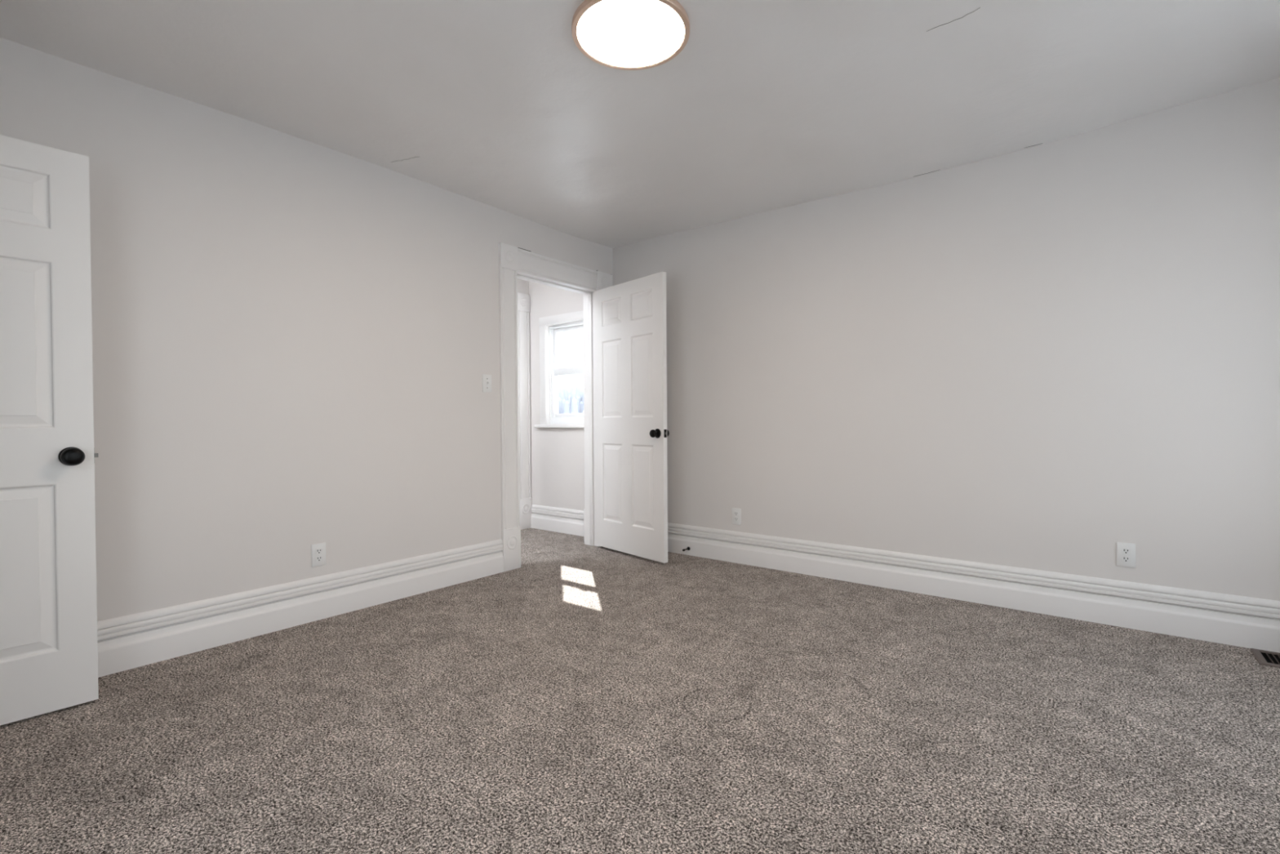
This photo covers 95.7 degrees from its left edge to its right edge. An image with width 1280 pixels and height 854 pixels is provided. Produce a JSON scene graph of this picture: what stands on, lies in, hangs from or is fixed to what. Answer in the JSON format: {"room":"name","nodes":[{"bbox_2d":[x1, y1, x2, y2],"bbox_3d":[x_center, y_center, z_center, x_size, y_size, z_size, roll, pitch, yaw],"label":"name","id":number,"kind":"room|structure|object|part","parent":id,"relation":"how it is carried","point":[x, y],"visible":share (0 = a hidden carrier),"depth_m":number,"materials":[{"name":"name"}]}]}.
{"room":"empty bedroom","nodes":[
{"label":"empty bedroom","id":0,"kind":"room"},
{"bbox_2d":[0,36,613,621],"bbox_3d":[-1.562,-0.317,3.257,0.140,2.620,4.150,0,1,38],"label":"wall","id":1,"kind":"structure","parent":0,"point":[295,339],"depth_m":2.81,"materials":[{"name":"paint"}]},
{"bbox_2d":[97,538,503,677],"bbox_3d":[-1.810,0.889,2.816,0.022,0.221,2.829,0,1,38],"label":"baseboard","id":2,"kind":"structure","parent":1,"relation":"attached to","point":[129,642],"depth_m":2.83,"materials":[{"name":"white wood"}]},
{"bbox_2d":[311,542,326,567],"bbox_3d":[-1.667,0.664,3.007,0.008,0.116,0.071,0,1,38],"label":"wall outlet","id":3,"kind":"object","parent":1,"relation":"attached to","point":[317,550],"visible":1,"depth_m":3.00,"materials":[{"name":"white plastic"}]},
{"bbox_2d":[315,547,322,554],"bbox_3d":[-1.666,0.644,3.006,0.003,0.028,0.034,0,1,38],"label":"receptacle","id":4,"kind":"object","parent":3,"relation":"attached to","point":[317,550],"depth_m":3.00,"materials":[{"name":"white plastic"}]},
{"bbox_2d":[315,555,322,561],"bbox_3d":[-1.666,0.683,3.006,0.003,0.028,0.034,0,1,38],"label":"receptacle","id":5,"kind":"object","parent":3,"relation":"attached to","point":[318,557],"depth_m":3.01,"materials":[{"name":"white plastic"}]},
{"bbox_2d":[482,373,491,391],"bbox_3d":[-1.007,-0.289,3.829,0.021,0.116,0.073,0,1,38],"label":"light switch","id":6,"kind":"object","parent":1,"relation":"attached to","point":[486,379],"visible":1,"depth_m":3.83,"materials":[{"name":"white plastic"}]},
{"bbox_2d":[498,242,612,571],"bbox_3d":[-0.653,-0.145,4.406,0.202,2.238,1.161,0,1,38],"label":"door frame","id":7,"kind":"structure","parent":1,"relation":"attached to","point":[515,263],"depth_m":4.02,"materials":[{"name":"white wood"}]},
{"bbox_3d":[-0.895,-0.191,3.972,0.019,1.773,0.145,0,1,38],"label":"casing leg","id":8,"kind":"part","parent":7,"relation":"part of","materials":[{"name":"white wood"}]},
{"bbox_3d":[-0.603,-1.167,4.338,0.019,0.165,0.817,0,1,38],"label":"head casing","id":9,"kind":"part","parent":7,"relation":"part of","materials":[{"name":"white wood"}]},
{"bbox_2d":[593,271,669,563],"bbox_3d":[-0.087,-0.067,4.349,0.161,2.030,0.832,-1,1,-41],"label":"door","id":10,"kind":"structure","parent":1,"relation":"in","point":[631,433],"depth_m":4.29,"materials":[{"name":"white wood"}]},
{"bbox_3d":[0.101,0.045,4.058,0.063,0.057,0.057,-1,1,-41],"label":"knob","id":11,"kind":"part","parent":10,"relation":"part of","materials":[{"name":"black metal"}]},
{"bbox_3d":[0.177,0.045,4.044,0.025,0.057,0.002,-1,1,-41],"label":"latch plate","id":12,"kind":"part","parent":10,"relation":"part of","materials":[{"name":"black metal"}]},
{"bbox_2d":[517,278,528,294],"bbox_3d":[-1.807,-0.332,4.720,0.140,2.620,2.240,0,1,38],"label":"wall","id":13,"kind":"structure","parent":0,"point":[522,285],"depth_m":5.49,"materials":[{"name":"paint"}]},
{"bbox_2d":[517,292,532,529],"bbox_3d":[-1.451,-0.141,5.146,0.171,2.223,1.120,0,1,38],"label":"door frame","id":14,"kind":"structure","parent":13,"relation":"attached to","point":[523,300],"depth_m":5.48,"materials":[{"name":"white wood"}]},
{"bbox_2d":[528,281,584,511],"bbox_3d":[-1.148,-0.348,5.715,2.260,2.620,0.140,0,1,38],"label":"wall","id":15,"kind":"structure","parent":0,"point":[557,454],"depth_m":5.38,"materials":[{"name":"paint"}]},
{"bbox_2d":[530,504,583,536],"bbox_3d":[-0.671,0.854,5.255,0.938,0.221,0.022,0,1,38],"label":"baseboard","id":16,"kind":"structure","parent":15,"relation":"attached to","point":[567,521],"depth_m":5.31,"materials":[{"name":"white wood"}]},
{"bbox_2d":[534,310,584,427],"bbox_3d":[-0.609,-0.509,5.260,0.856,1.030,0.182,0,1,38],"label":"window","id":17,"kind":"structure","parent":15,"relation":"in","point":[550,326],"depth_m":5.40,"materials":[{"name":"white wood"}]},
{"bbox_3d":[-0.636,-0.009,5.226,0.856,0.032,0.082,0,1,38],"label":"sill","id":18,"kind":"part","parent":17,"relation":"part of","materials":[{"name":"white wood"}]},
{"bbox_3d":[-0.594,-0.487,5.278,0.578,0.918,0.085,0,1,38],"label":"frame","id":19,"kind":"part","parent":17,"relation":"part of","materials":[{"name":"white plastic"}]},
{"bbox_3d":[-0.604,-0.320,5.266,0.554,0.464,0.034,0,1,38],"label":"sash frame","id":20,"kind":"part","parent":17,"relation":"part of","materials":[{"name":"white plastic"}]},
{"bbox_3d":[-0.583,-0.714,5.291,0.554,0.413,0.025,0,1,38],"label":"sash frame","id":21,"kind":"part","parent":17,"relation":"part of","materials":[{"name":"white plastic"}]},
{"bbox_2d":[0,527,1279,853],"bbox_3d":[-0.979,1.059,2.393,6.930,0.120,5.180,0,1,38],"label":"floor","id":22,"kind":"structure","parent":0,"point":[580,697],"depth_m":1.89,"materials":[{"name":"beige carpet"}]},
{"bbox_2d":[1249,648,1279,667],"bbox_3d":[2.737,0.971,2.353,0.330,0.008,0.204,0,1,38],"label":"floor vent","id":23,"kind":"object","parent":22,"relation":"in","point":[1267,658],"visible":1,"depth_m":2.44,"materials":[{"name":"brown metal"}]},
{"bbox_2d":[0,0,1279,248],"bbox_3d":[-0.997,-1.545,2.363,6.930,0.232,5.180,0,1,38],"label":"ceiling","id":24,"kind":"structure","parent":0,"point":[766,105],"depth_m":2.46,"materials":[{"name":"paint"}]},
{"bbox_2d":[571,0,689,70],"bbox_3d":[-0.034,-1.444,2.116,0.430,0.026,0.430,0,1,38],"label":"ceiling light","id":25,"kind":"object","parent":24,"relation":"in","point":[617,34],"visible":1,"depth_m":2.10,"materials":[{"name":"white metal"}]},
{"bbox_2d":[613,77,1279,600],"bbox_3d":[1.491,-0.342,3.578,4.530,2.620,0.140,0,1,38],"label":"wall","id":26,"kind":"structure","parent":0,"point":[1048,357],"depth_m":3.09,"materials":[{"name":"paint"}]},
{"bbox_2d":[732,507,741,524],"bbox_3d":[0.688,0.638,4.135,0.071,0.116,0.008,0,1,38],"label":"wall outlet","id":27,"kind":"object","parent":26,"relation":"attached to","point":[736,513],"visible":1,"depth_m":4.13,"materials":[{"name":"white plastic"}]},
{"bbox_2d":[667,522,1279,653],"bbox_3d":[1.457,0.859,3.522,4.228,0.221,0.022,0,1,38],"label":"baseboard","id":28,"kind":"structure","parent":26,"relation":"attached to","point":[1248,622],"depth_m":3.08,"materials":[{"name":"white wood"}]},
{"bbox_2d":[1116,542,1135,568],"bbox_3d":[2.361,0.622,2.813,0.071,0.116,0.008,0,1,38],"label":"wall outlet","id":29,"kind":"object","parent":26,"relation":"attached to","point":[1126,552],"visible":1,"depth_m":2.81,"materials":[{"name":"white plastic"}]},
{"bbox_2d":[1121,555,1130,562],"bbox_3d":[2.360,0.641,2.811,0.034,0.028,0.003,0,1,38],"label":"receptacle","id":30,"kind":"object","parent":29,"relation":"attached to","point":[1124,558],"depth_m":2.81,"materials":[{"name":"white plastic"}]},
{"bbox_2d":[1121,547,1130,554],"bbox_3d":[2.359,0.602,2.811,0.034,0.028,0.003,0,1,38],"label":"receptacle","id":31,"kind":"object","parent":29,"relation":"attached to","point":[1124,550],"depth_m":2.81,"materials":[{"name":"white plastic"}]},
{"bbox_3d":[-1.083,-0.286,0.323,4.250,2.620,0.140,0,1,38],"label":"wall","id":32,"kind":"structure","parent":0,"visible":0},
{"bbox_2d":[0,134,98,725],"bbox_3d":[-2.257,0.013,1.841,0.157,1.982,0.782,0,1,41],"label":"door","id":33,"kind":"structure","parent":32,"relation":"in","point":[49,643],"depth_m":2.03,"materials":[{"name":"white wood"}]},
{"bbox_3d":[-2.011,0.105,2.052,0.061,0.063,0.063,0,1,41],"label":"knob","id":34,"kind":"part","parent":33,"relation":"part of","materials":[{"name":"black metal"}]},
{"label":"outside","id":35,"kind":"structure","parent":0,"visible":0},
{"bbox_3d":[-8.404,3.410,75.121,220.000,0.400,220.000,0,1,38],"label":"ground","id":36,"kind":"structure","parent":35,"visible":0},
{"bbox_2d":[558,383,583,413],"bbox_3d":[-8.478,-0.964,67.880,75.930,8.515,77.700,0,1,38],"label":"conifer line","id":37,"kind":"object","parent":36,"relation":"on","point":[570,401],"visible":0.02,"depth_m":55.20,"materials":[{"name":"white plant"}]}
]}

